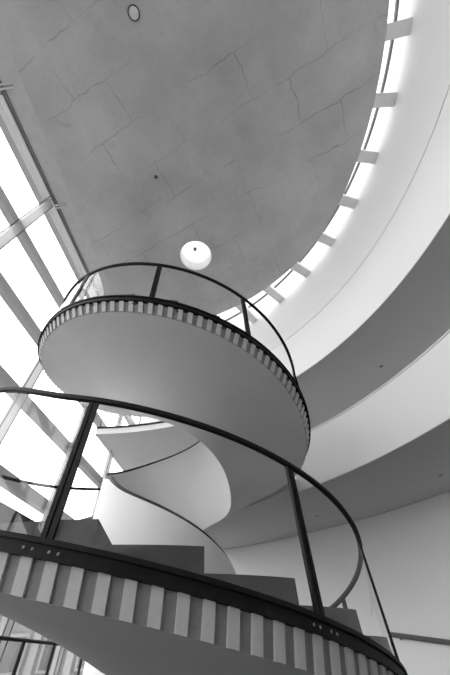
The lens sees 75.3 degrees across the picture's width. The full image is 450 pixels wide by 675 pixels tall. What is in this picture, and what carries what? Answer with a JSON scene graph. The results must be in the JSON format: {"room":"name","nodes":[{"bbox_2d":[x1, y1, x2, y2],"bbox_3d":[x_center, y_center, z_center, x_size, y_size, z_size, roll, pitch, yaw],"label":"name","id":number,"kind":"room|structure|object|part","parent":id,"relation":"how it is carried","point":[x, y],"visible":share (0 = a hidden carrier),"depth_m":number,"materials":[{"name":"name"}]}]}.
{"room":"spiral stairwell","nodes":[
{"label":"spiral stairwell","id":0,"kind":"room"},
{"bbox_2d":[0,0,412,322],"bbox_3d":[-1.011,-5.368,7.691,10.522,0.710,22.696,-4,-49,0],"label":"ceiling","id":1,"kind":"structure","parent":0,"point":[251,118],"depth_m":7.30,"materials":[{"name":"concrete"}]},
{"bbox_3d":[-5.375,-5.294,7.945,0.558,0.030,22.700,-6,-49,2],"label":"eave panel","id":2,"kind":"part","parent":1,"relation":"part of","materials":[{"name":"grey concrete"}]},
{"bbox_3d":[-5.074,-5.372,7.228,0.100,0.390,13.700,-6,-49,2],"label":"edge frame","id":3,"kind":"part","parent":1,"relation":"part of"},
{"bbox_2d":[128,4,139,21],"bbox_3d":[-1.886,-6.713,6.033,0.250,0.018,0.250,-4,-49,0],"label":"recessed light","id":4,"kind":"object","parent":1,"relation":"in","point":[133,10],"visible":1,"depth_m":6.03,"materials":[{"name":"grey"}]},
{"bbox_2d":[180,241,211,269],"bbox_3d":[-0.980,-2.933,9.912,1.140,0.720,1.140,-4,-49,0],"label":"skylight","id":5,"kind":"object","parent":1,"relation":"attached to","point":[195,255],"visible":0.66,"depth_m":10.11,"materials":[{"name":"glass"}]},
{"bbox_2d":[83,416,449,674],"bbox_3d":[0.850,-2.877,3.988,13.780,10.700,23.560,-4,-49,0],"label":"wall","id":6,"kind":"structure","parent":0,"point":[406,549],"depth_m":7.21,"materials":[{"name":"white paint"}]},
{"bbox_2d":[0,82,134,674],"bbox_3d":[-5.031,-2.159,3.917,0.970,10.180,23.096,-6,-49,2],"label":"window","id":7,"kind":"structure","parent":6,"relation":"in","point":[18,226],"depth_m":7.50,"materials":[{"name":"grey metal"}]},
{"bbox_3d":[-5.212,-5.915,6.892,0.725,0.645,0.114,-6,-49,2],"label":"ceiling arm","id":8,"kind":"part","parent":7,"relation":"part of","materials":[{"name":"grey metal"}]},
{"bbox_3d":[-4.043,6.499,5.524,0.040,1.060,0.070,-6,-49,2],"label":"post","id":9,"kind":"part","parent":7,"relation":"part of","materials":[{"name":"black paint"}]},
{"bbox_3d":[-4.983,-0.941,4.988,0.028,10.170,0.032,-4,-49,0],"label":"tie rod","id":10,"kind":"part","parent":7,"relation":"part of","materials":[{"name":"grey metal"}]},
{"bbox_3d":[-4.178,5.369,5.227,0.060,0.060,9.000,-6,-49,2],"label":"rail","id":11,"kind":"part","parent":7,"relation":"part of","materials":[{"name":"black metal"}]},
{"bbox_3d":[-4.155,5.709,4.841,0.060,1.090,9.000,-6,-49,2],"label":"guard rail","id":12,"kind":"part","parent":7,"relation":"part of","materials":[{"name":"black metal"}]},
{"bbox_3d":[-4.414,3.041,8.531,0.028,10.170,0.032,-4,-49,0],"label":"tie rod","id":13,"kind":"part","parent":7,"relation":"part of","materials":[{"name":"grey metal"}]},
{"bbox_3d":[-4.688,1.124,6.825,0.028,10.170,0.032,-4,-49,0],"label":"tie rod","id":14,"kind":"part","parent":7,"relation":"part of","materials":[{"name":"grey metal"}]},
{"bbox_3d":[-3.910,7.427,6.350,0.040,1.060,0.070,-6,-49,2],"label":"post","id":15,"kind":"part","parent":7,"relation":"part of","materials":[{"name":"black metal"}]},
{"bbox_3d":[-4.934,-3.961,8.630,0.725,0.645,0.114,-6,-49,2],"label":"ceiling arm","id":16,"kind":"part","parent":7,"relation":"part of","materials":[{"name":"grey metal"}]},
{"bbox_3d":[-3.741,8.616,7.408,0.040,1.060,0.070,-6,-49,2],"label":"post","id":17,"kind":"part","parent":7,"relation":"part of","materials":[{"name":"grey metal"}]},
{"bbox_3d":[-4.160,4.823,10.118,0.028,10.170,0.032,-4,-49,0],"label":"tie rod","id":18,"kind":"part","parent":7,"relation":"part of","materials":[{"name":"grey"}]},
{"bbox_3d":[-4.639,-1.896,10.468,0.725,0.645,0.114,-6,-49,2],"label":"ceiling arm","id":19,"kind":"part","parent":7,"relation":"part of","materials":[{"name":"grey metal"}]},
{"bbox_2d":[95,87,449,470],"bbox_3d":[0.671,-3.853,5.104,13.464,1.585,23.020,-4,-49,0],"label":"gallery balcony","id":20,"kind":"object","parent":6,"relation":"attached to","point":[395,306],"visible":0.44,"depth_m":7.64,"materials":[{"name":"grey paint"}]},
{"bbox_2d":[204,329,449,549],"bbox_3d":[1.591,-2.740,1.966,11.528,1.251,23.011,-13,-49,8],"label":"gallery balcony","id":21,"kind":"object","parent":6,"relation":"attached to","point":[387,451],"visible":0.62,"depth_m":6.38,"materials":[{"name":"grey paint"}]},
{"bbox_3d":[0.059,4.074,7.221,3.631,0.264,0.620,-23,-51,16],"label":"landing plate","id":22,"kind":"part","parent":21,"relation":"part of","materials":[{"name":"grey paint"}]},
{"bbox_2d":[390,632,449,645],"bbox_3d":[5.364,5.434,4.969,0.403,0.968,5.098,27,-55,-25],"label":"wall handrail","id":23,"kind":"object","parent":6,"relation":"attached to","point":[401,636],"visible":0.99,"depth_m":6.19,"materials":[{"name":"grey metal"}]},
{"bbox_2d":[228,0,449,350],"bbox_3d":[-0.792,-5.277,6.826,10.496,2.966,17.327,-4,-49,0],"label":"wall","id":24,"kind":"structure","parent":0,"point":[419,66],"depth_m":7.57,"materials":[{"name":"white paint"}]},
{"bbox_2d":[225,0,398,320],"bbox_3d":[-0.892,-6.165,7.836,10.375,0.440,17.127,-4,-49,0],"label":"trim","id":25,"kind":"structure","parent":24,"relation":"attached to","point":[396,1],"depth_m":8.32,"materials":[{"name":"grey"}]},
{"bbox_3d":[0.602,-6.483,8.080,13.778,0.180,23.557,-4,-49,0],"label":"ceiling","id":26,"kind":"structure","parent":0,"visible":0},
{"bbox_2d":[217,0,394,319],"bbox_3d":[-0.822,-6.329,8.016,10.372,0.001,17.288,-4,-49,0],"label":"window","id":27,"kind":"structure","parent":26,"relation":"attached to","point":[233,311],"depth_m":8.28,"materials":[{"name":"clear glass"}]},
{"bbox_3d":[1.799,0.650,-0.119,14.500,0.200,27.000,-4,-49,0],"label":"floor","id":28,"kind":"structure","parent":0,"visible":0},
{"bbox_2d":[0,262,407,674],"bbox_3d":[-1.335,1.903,5.817,6.226,7.433,6.155,-4,-49,0],"label":"spiral staircase","id":29,"kind":"structure","parent":28,"relation":"on","point":[137,585],"depth_m":2.84,"materials":[{"name":"paint"}]},
{"bbox_3d":[-1.183,0.988,2.269,0.086,1.170,0.036,-4,-49,0],"label":"post","id":30,"kind":"part","parent":29,"relation":"part of","materials":[{"name":"black metal"}]},
{"bbox_3d":[-2.678,-0.837,5.325,0.084,1.170,0.030,-24,-51,17],"label":"post","id":31,"kind":"part","parent":29,"relation":"part of","materials":[{"name":"black metal"}]},
{"bbox_3d":[-1.159,-0.918,4.879,0.084,1.170,0.030,1,-49,-4],"label":"post","id":32,"kind":"part","parent":29,"relation":"part of","materials":[{"name":"black metal"}]},
{"bbox_3d":[-1.151,1.772,6.321,2.453,6.335,2.696,-4,-49,0],"label":"handrail","id":33,"kind":"part","parent":29,"relation":"part of","materials":[{"name":"black metal"}]},
{"bbox_3d":[-1.327,0.506,7.572,5.723,2.981,5.779,-4,-49,0],"label":"handrail","id":34,"kind":"part","parent":29,"relation":"part of","materials":[{"name":"black metal"}]},
{"bbox_3d":[-1.288,2.584,5.044,6.208,3.374,6.135,-4,-49,0],"label":"handrail","id":35,"kind":"part","parent":29,"relation":"part of","materials":[{"name":"black metal"}]},
{"bbox_3d":[0.356,-0.337,5.005,0.084,1.170,0.030,27,-55,-24],"label":"post","id":36,"kind":"part","parent":29,"relation":"part of","materials":[{"name":"black metal"}]},
{"bbox_3d":[1.391,0.863,5.626,0.030,1.170,0.084,-18,-50,12],"label":"post","id":37,"kind":"part","parent":29,"relation":"part of","materials":[{"name":"black metal"}]},
{"bbox_3d":[0.660,1.678,2.463,0.084,1.170,0.030,29,-56,-26],"label":"post","id":38,"kind":"part","parent":29,"relation":"part of","materials":[{"name":"black metal"}]},
{"bbox_3d":[1.818,4.350,3.986,0.030,1.170,0.084,7,-49,-9],"label":"post","id":39,"kind":"part","parent":29,"relation":"part of","materials":[{"name":"black metal"}]},
{"bbox_3d":[1.647,2.842,3.110,0.030,1.170,0.084,-18,-50,12],"label":"post","id":40,"kind":"part","parent":29,"relation":"part of","materials":[{"name":"black metal"}]},
{"label":"outside","id":41,"kind":"structure","parent":0,"visible":0},
{"bbox_3d":[-47.371,7.522,2.726,84.450,0.440,170.000,-4,-49,0],"label":"ground","id":42,"kind":"structure","parent":41,"visible":0},
{"bbox_2d":[0,615,84,674],"bbox_3d":[-11.610,25.096,25.875,28.500,7.800,8.400,13,-51,-14],"label":"building","id":43,"kind":"structure","parent":42,"relation":"on","point":[34,659],"depth_m":20.89,"materials":[{"name":"stone"}]},
{"bbox_3d":[-14.983,22.353,20.584,1.200,1.700,0.040,13,-51,-14],"label":"pane","id":44,"kind":"part","parent":43,"relation":"part of","materials":[{"name":"grey glass"}]},
{"bbox_3d":[-12.579,22.904,21.215,1.200,1.700,0.040,13,-51,-14],"label":"pane","id":45,"kind":"part","parent":43,"relation":"part of","materials":[{"name":"grey"}]},
{"bbox_3d":[-10.176,23.456,21.847,1.200,1.700,0.040,13,-51,-14],"label":"pane","id":46,"kind":"part","parent":43,"relation":"part of","materials":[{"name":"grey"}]}
]}

